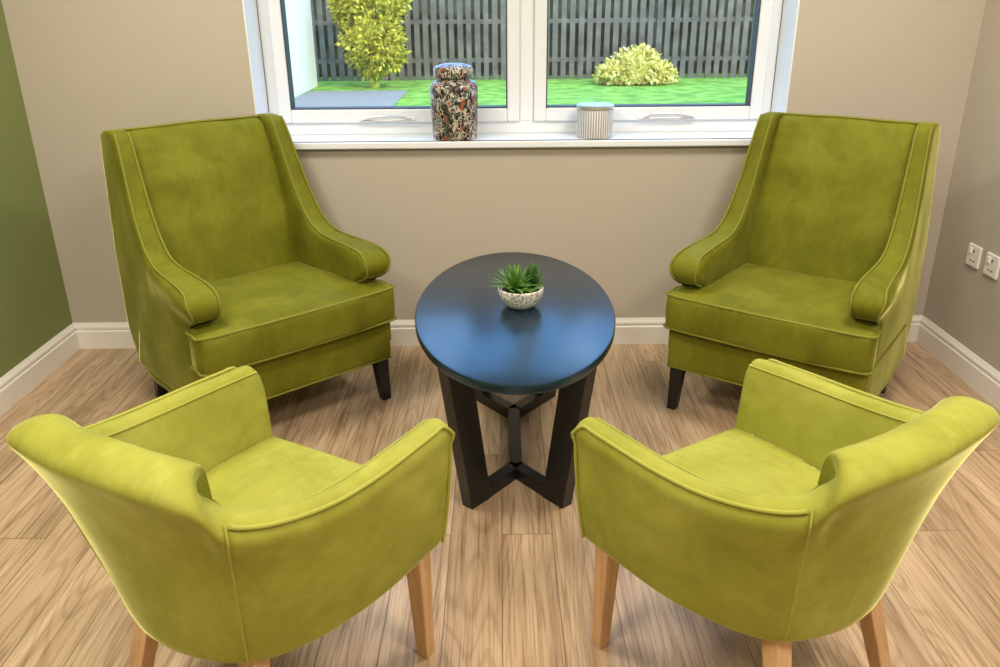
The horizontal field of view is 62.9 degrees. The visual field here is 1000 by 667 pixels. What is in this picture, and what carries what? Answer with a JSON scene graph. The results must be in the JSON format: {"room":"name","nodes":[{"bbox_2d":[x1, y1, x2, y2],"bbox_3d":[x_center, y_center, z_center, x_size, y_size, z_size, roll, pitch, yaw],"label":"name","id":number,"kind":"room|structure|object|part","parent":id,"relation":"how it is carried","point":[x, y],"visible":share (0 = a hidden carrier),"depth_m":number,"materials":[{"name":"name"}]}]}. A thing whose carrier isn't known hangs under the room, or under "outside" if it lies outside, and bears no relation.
{"room":"sitting room","nodes":[
{"label":"sitting room","id":0,"kind":"room"},
{"bbox_2d":[0,0,72,377],"bbox_3d":[-1.964,-0.100,0.878,0.100,2.450,5.114,-1,22,0],"label":"wall","id":1,"kind":"structure","parent":0,"point":[34,306],"depth_m":3.27,"materials":[{"name":"green paint"}]},
{"bbox_2d":[0,324,79,415],"bbox_3d":[-1.896,0.962,1.358,0.018,0.120,4.996,-1,22,0],"label":"baseboard","id":2,"kind":"structure","parent":1,"relation":"attached to","point":[15,384],"depth_m":3.35,"materials":[{"name":"white wood"}]},
{"bbox_2d":[1,0,985,322],"bbox_3d":[-0.019,-1.145,3.386,4.008,2.450,0.306,-1,22,0],"label":"wall","id":3,"kind":"structure","parent":0,"point":[620,216],"depth_m":3.39,"materials":[{"name":"beige paint"}]},
{"bbox_2d":[72,315,923,348],"bbox_3d":[-0.009,-0.006,3.678,3.808,0.120,0.018,-1,22,0],"label":"baseboard","id":4,"kind":"structure","parent":3,"relation":"attached to","point":[101,335],"depth_m":3.67,"materials":[{"name":"white wood"}]},
{"bbox_2d":[257,0,782,134],"bbox_3d":[0.081,-1.429,3.318,2.145,1.204,0.116,-1,22,0],"label":"window","id":5,"kind":"structure","parent":3,"relation":"in","point":[526,124],"depth_m":3.48,"materials":[{"name":"white plastic"}]},
{"bbox_3d":[-0.483,-0.915,3.473,0.212,0.026,0.015,0,22,0],"label":"stay arm","id":6,"kind":"part","parent":5,"relation":"part of","materials":[{"name":"silver metal"}]},
{"bbox_2d":[357,117,415,122],"bbox_3d":[-0.483,-0.912,3.490,0.250,0.022,0.011,-1,22,0],"label":"handle","id":7,"kind":"object","parent":5,"relation":"attached to","point":[358,118],"visible":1,"depth_m":3.48,"materials":[{"name":"white metal"}]},
{"bbox_2d":[360,119,415,121],"bbox_3d":[-0.478,-0.907,3.486,0.240,0.009,0.008,0,22,0],"label":"bar","id":8,"kind":"object","parent":7,"relation":"attached to","point":[387,120],"depth_m":3.48,"materials":[{"name":"white metal"}]},
{"bbox_3d":[-0.433,-1.427,3.326,1.026,1.104,0.079,-1,22,0],"label":"sash","id":9,"kind":"part","parent":5,"relation":"part of","materials":[{"name":"white plastic"}]},
{"bbox_3d":[-0.433,-1.427,3.324,0.922,1.000,0.063,-1,22,0],"label":"left sash gasket","id":10,"kind":"part","parent":5,"relation":"part of","materials":[{"name":"black rubber"}]},
{"bbox_3d":[0.626,-1.436,3.324,0.870,1.000,0.063,-1,22,0],"label":"right sash gasket","id":11,"kind":"part","parent":5,"relation":"part of","materials":[{"name":"black rubber"}]},
{"bbox_3d":[0.626,-1.437,3.326,0.974,1.104,0.079,-1,22,0],"label":"sash","id":12,"kind":"part","parent":5,"relation":"part of","materials":[{"name":"white plastic"}]},
{"bbox_2d":[636,114,694,119],"bbox_3d":[0.707,-0.922,3.490,0.250,0.022,0.011,-1,22,0],"label":"stay right plate","id":13,"kind":"object","parent":5,"relation":"attached to","point":[637,116],"visible":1,"depth_m":3.49,"materials":[{"name":"white metal"}]},
{"bbox_2d":[639,117,694,119],"bbox_3d":[0.712,-0.918,3.486,0.240,0.009,0.008,0,22,0],"label":"bar","id":14,"kind":"object","parent":13,"relation":"attached to","point":[640,118],"depth_m":3.48,"materials":[{"name":"white metal"}]},
{"bbox_3d":[0.717,-0.926,3.473,0.212,0.026,0.015,0,22,0],"label":"stay arm","id":15,"kind":"part","parent":5,"relation":"part of","materials":[{"name":"silver metal"}]},
{"bbox_2d":[242,0,799,114],"bbox_3d":[0.081,-1.390,3.215,2.157,1.210,0.177,-1,22,0],"label":"trim reveal","id":16,"kind":"structure","parent":3,"relation":"attached to","point":[790,11],"depth_m":3.31,"materials":[{"name":"white paint"}]},
{"bbox_2d":[291,131,753,149],"bbox_3d":[0.086,-0.813,3.440,2.217,0.028,0.218,-1,22,0],"label":"window sill","id":17,"kind":"structure","parent":3,"relation":"attached to","point":[699,138],"depth_m":3.35,"materials":[{"name":"white plastic"}]},
{"bbox_2d":[430,63,477,140],"bbox_3d":[-0.188,-0.955,3.362,0.196,0.299,0.196,-1,22,0],"label":"ginger jar","id":18,"kind":"object","parent":17,"relation":"on","point":[453,96],"visible":1,"depth_m":3.29,"materials":[{"name":"ceramic"}]},
{"bbox_3d":[-0.189,-1.068,3.316,0.162,0.055,0.162,0,22,0],"label":"lid","id":19,"kind":"part","parent":18,"relation":"part of","materials":[{"name":"ceramic"}]},
{"bbox_2d":[576,102,613,138],"bbox_3d":[0.394,-0.888,3.404,0.156,0.133,0.156,-1,22,0],"label":"candle jar","id":20,"kind":"object","parent":17,"relation":"on","point":[594,119],"visible":1,"depth_m":3.35,"materials":[{"name":"ceramic"}]},
{"bbox_3d":[0.394,-0.941,3.382,0.156,0.018,0.156,0,22,0],"label":"lid","id":21,"kind":"part","parent":20,"relation":"part of","materials":[{"name":"silver metal"}]},
{"bbox_2d":[0,342,999,666],"bbox_3d":[0.000,1.005,1.504,4.008,0.100,5.420,-1,22,0],"label":"floor","id":22,"kind":"structure","parent":0,"point":[512,574],"depth_m":2.27,"materials":[{"name":"brown wood"}]},
{"bbox_2d":[6,365,454,666],"bbox_3d":[-0.530,0.446,1.706,0.642,0.790,0.658,12,25,28],"label":"tub chair","id":23,"kind":"object","parent":22,"relation":"on","point":[221,537],"visible":1,"depth_m":1.50,"materials":[{"name":"fabric"}]},
{"bbox_3d":[-0.751,0.693,1.731,0.142,0.317,0.056,-19,29,-38],"label":"leg","id":24,"kind":"part","parent":23,"relation":"part of","materials":[{"name":"brown wood"}]},
{"bbox_3d":[-0.477,0.750,1.585,0.056,0.317,0.142,4,23,10],"label":"leg","id":25,"kind":"part","parent":23,"relation":"part of","materials":[{"name":"brown wood"}]},
{"bbox_2d":[207,437,361,509],"bbox_3d":[-0.496,0.412,1.758,0.452,0.132,0.498,12,25,28],"label":"seat cushion","id":26,"kind":"object","parent":23,"relation":"on","point":[247,473],"depth_m":1.85,"materials":[{"name":"fabric"}]},
{"bbox_3d":[-0.186,0.620,1.896,0.045,0.317,0.045,12,25,28],"label":"leg","id":27,"kind":"part","parent":23,"relation":"part of","materials":[{"name":"brown wood"}]},
{"bbox_2d":[100,113,396,400],"bbox_3d":[-0.916,-0.225,3.019,0.777,1.040,0.798,-19,29,-38],"label":"wingback armchair","id":28,"kind":"object","parent":22,"relation":"on","point":[227,254],"visible":0.95,"depth_m":2.96,"materials":[{"name":"green fabric"}]},
{"bbox_3d":[-1.319,0.168,3.189,0.052,0.190,0.087,-19,29,-38],"label":"leg","id":29,"kind":"part","parent":28,"relation":"part of","materials":[{"name":"black wood"}]},
{"bbox_3d":[-1.081,-0.368,3.157,0.577,0.866,0.297,-19,29,-38],"label":"backrest","id":30,"kind":"part","parent":28,"relation":"part of","materials":[{"name":"green fabric"}]},
{"bbox_3d":[-0.896,0.029,3.103,0.735,0.158,0.649,-19,29,-38],"label":"seat","id":31,"kind":"part","parent":28,"relation":"part of","materials":[{"name":"green fabric"}]},
{"bbox_2d":[188,262,394,374],"bbox_3d":[-0.832,-0.094,2.973,0.749,0.168,0.550,-19,29,-38],"label":"seat cushion","id":32,"kind":"object","parent":28,"relation":"on","point":[272,311],"depth_m":2.84,"materials":[{"name":"green fabric"}]},
{"bbox_3d":[-0.464,0.165,3.178,0.052,0.190,0.055,-19,29,-38],"label":"leg","id":33,"kind":"part","parent":28,"relation":"part of","materials":[{"name":"black wood"}]},
{"bbox_2d":[415,252,615,509],"bbox_3d":[0.049,0.147,2.773,0.642,0.522,1.210,-1,22,0],"label":"oval coffee table","id":34,"kind":"object","parent":22,"relation":"on","point":[480,347],"visible":0.92,"depth_m":2.48,"materials":[{"name":"black wood"}]},
{"bbox_3d":[-0.102,0.302,2.438,0.147,0.492,0.132,0,22,0],"label":"leg","id":35,"kind":"part","parent":34,"relation":"part of","materials":[{"name":"black wood"}]},
{"bbox_3d":[-0.105,0.022,3.121,0.061,0.492,0.157,-19,28,-37],"label":"leg","id":36,"kind":"part","parent":34,"relation":"part of","materials":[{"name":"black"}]},
{"bbox_3d":[-0.025,0.261,3.131,0.042,0.042,0.238,-18,28,-36],"label":"foot arm","id":37,"kind":"part","parent":34,"relation":"part of","materials":[{"name":"black wood"}]},
{"bbox_3d":[-0.023,0.479,2.599,0.042,0.042,0.238,17,28,36],"label":"foot arm","id":38,"kind":"part","parent":34,"relation":"part of","materials":[{"name":"black wood"}]},
{"bbox_2d":[487,261,545,309],"bbox_3d":[0.055,-0.155,2.629,0.191,0.147,0.176,-1,22,0],"label":"potted succulent","id":39,"kind":"object","parent":34,"relation":"on","point":[519,291],"visible":1,"depth_m":2.61,"materials":[{"name":"plant"}]},
{"bbox_3d":[0.125,0.260,3.131,0.042,0.042,0.238,17,28,36],"label":"foot arm","id":40,"kind":"part","parent":34,"relation":"part of","materials":[{"name":"black wood"}]},
{"bbox_3d":[0.127,0.478,2.599,0.042,0.042,0.238,-18,28,-36],"label":"foot arm","id":41,"kind":"part","parent":34,"relation":"part of","materials":[{"name":"black wood"}]},
{"bbox_3d":[0.201,0.020,3.121,0.061,0.492,0.157,18,28,37],"label":"leg","id":42,"kind":"part","parent":34,"relation":"part of","materials":[{"name":"black wood"}]},
{"bbox_3d":[0.204,0.300,2.438,0.061,0.492,0.157,-19,28,-37],"label":"leg","id":43,"kind":"part","parent":34,"relation":"part of","materials":[{"name":"black wood"}]},
{"bbox_2d":[571,359,999,666],"bbox_3d":[0.590,0.425,1.754,0.629,0.774,0.645,-15,26,-31],"label":"tub chair","id":44,"kind":"object","parent":22,"relation":"on","point":[789,523],"visible":1,"depth_m":1.56,"materials":[{"name":"fabric"}]},
{"bbox_3d":[0.249,0.610,1.921,0.044,0.310,0.044,-15,26,-31],"label":"leg","id":45,"kind":"part","parent":44,"relation":"part of","materials":[{"name":"brown wood"}]},
{"bbox_2d":[662,427,819,495],"bbox_3d":[0.551,0.394,1.803,0.442,0.130,0.488,-15,26,-31],"label":"seat cushion","id":46,"kind":"object","parent":44,"relation":"on","point":[756,460],"depth_m":1.89,"materials":[{"name":"fabric"}]},
{"bbox_3d":[0.556,0.725,1.632,0.054,0.310,0.140,-6,23,-14],"label":"leg","id":47,"kind":"part","parent":44,"relation":"part of","materials":[{"name":"brown wood"}]},
{"bbox_3d":[0.814,0.658,1.790,0.140,0.310,0.054,16,27,34],"label":"leg","id":48,"kind":"part","parent":44,"relation":"part of","materials":[{"name":"brown wood"}]},
{"bbox_2d":[663,112,940,409],"bbox_3d":[1.093,-0.223,2.971,0.732,1.040,0.783,15,27,34],"label":"wingback armchair","id":49,"kind":"object","parent":22,"relation":"on","point":[813,263],"visible":0.96,"depth_m":2.92,"materials":[{"name":"green fabric"}]},
{"bbox_3d":[0.669,0.193,3.087,0.049,0.190,0.054,15,27,34],"label":"leg","id":50,"kind":"part","parent":49,"relation":"part of","materials":[{"name":"black wood"}]},
{"bbox_2d":[666,264,879,375],"bbox_3d":[1.020,-0.089,2.921,0.706,0.168,0.540,15,27,34],"label":"seat cushion","id":51,"kind":"object","parent":49,"relation":"on","point":[798,314],"depth_m":2.77,"materials":[{"name":"green fabric"}]},
{"bbox_3d":[1.080,0.032,3.054,0.692,0.158,0.637,15,27,34],"label":"seat","id":52,"kind":"part","parent":49,"relation":"part of","materials":[{"name":"green fabric"}]},
{"bbox_3d":[1.236,-0.372,3.118,0.544,0.866,0.291,15,27,34],"label":"backrest","id":53,"kind":"part","parent":49,"relation":"part of","materials":[{"name":"green fabric"}]},
{"bbox_3d":[1.484,0.148,3.179,0.049,0.190,0.086,15,27,34],"label":"leg","id":54,"kind":"part","parent":49,"relation":"part of","materials":[{"name":"black wood"}]},
{"bbox_2d":[498,281,543,309],"bbox_3d":[0.067,-0.121,2.653,0.148,0.066,0.148,0,22,0],"label":"bowl","id":55,"kind":"object","parent":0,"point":[518,297],"depth_m":2.61,"materials":[{"name":"ceramic"}]},
{"bbox_2d":[923,0,999,371],"bbox_3d":[1.944,-0.134,0.878,0.100,2.450,5.114,-1,22,0],"label":"wall","id":56,"kind":"structure","parent":0,"point":[963,301],"depth_m":3.25,"materials":[{"name":"beige paint"}]},
{"bbox_2d":[916,317,999,409],"bbox_3d":[1.894,0.929,1.358,0.018,0.120,4.996,-1,22,0],"label":"baseboard","id":57,"kind":"structure","parent":56,"relation":"attached to","point":[978,374],"depth_m":3.33,"materials":[{"name":"white wood"}]},
{"bbox_2d":[965,243,982,268],"bbox_3d":[1.885,-0.309,3.257,0.015,0.086,0.086,-1,22,0],"label":"wall socket","id":58,"kind":"object","parent":56,"relation":"attached to","point":[974,253],"visible":1,"depth_m":3.25,"materials":[{"name":"white plastic"}]},
{"bbox_2d":[983,252,999,279],"bbox_3d":[1.885,-0.260,3.137,0.015,0.086,0.086,-1,22,0],"label":"wall socket","id":59,"kind":"object","parent":56,"relation":"attached to","point":[992,263],"visible":1,"depth_m":3.13,"materials":[{"name":"white plastic"}]},
{"label":"outside","id":60,"kind":"structure","parent":0,"visible":0},
{"bbox_2d":[295,73,747,132],"bbox_3d":[-0.044,-4.991,16.176,50.000,0.100,26.280,-1,22,0],"label":"lawn","id":61,"kind":"structure","parent":60,"point":[566,91],"depth_m":13.96,"materials":[{"name":"green plant"}]},
{"bbox_2d":[285,0,317,97],"bbox_3d":[-3.483,-3.822,9.023,0.300,3.220,11.580,-1,22,0],"label":"wall","id":62,"kind":"structure","parent":61,"relation":"on","point":[298,12],"depth_m":13.77,"materials":[{"name":"white paint"}]},
{"bbox_2d":[295,90,407,134],"bbox_3d":[-2.418,-2.102,9.030,1.700,0.015,10.880,-1,22,0],"label":"garden path","id":63,"kind":"structure","parent":61,"relation":"on","point":[387,97],"depth_m":12.95,"materials":[{"name":"grey concrete"}]},
{"bbox_2d":[326,0,412,87],"bbox_3d":[-2.255,-5.444,14.322,1.607,2.181,1.270,-1,22,0],"label":"shrub","id":64,"kind":"object","parent":61,"relation":"on","point":[373,27],"visible":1,"depth_m":14.11,"materials":[{"name":"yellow plant"}]},
{"bbox_2d":[310,0,755,80],"bbox_3d":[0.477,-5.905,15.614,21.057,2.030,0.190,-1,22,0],"label":"fence","id":65,"kind":"object","parent":61,"relation":"on","point":[655,21],"visible":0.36,"depth_m":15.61,"materials":[{"name":"grey wood"}]},
{"bbox_2d":[590,42,680,85],"bbox_3d":[2.442,-4.898,14.842,1.641,0.745,1.267,-1,22,0],"label":"shrub","id":66,"kind":"object","parent":61,"relation":"on","point":[642,65],"visible":1,"depth_m":14.59,"materials":[{"name":"yellow plant"}]}
]}

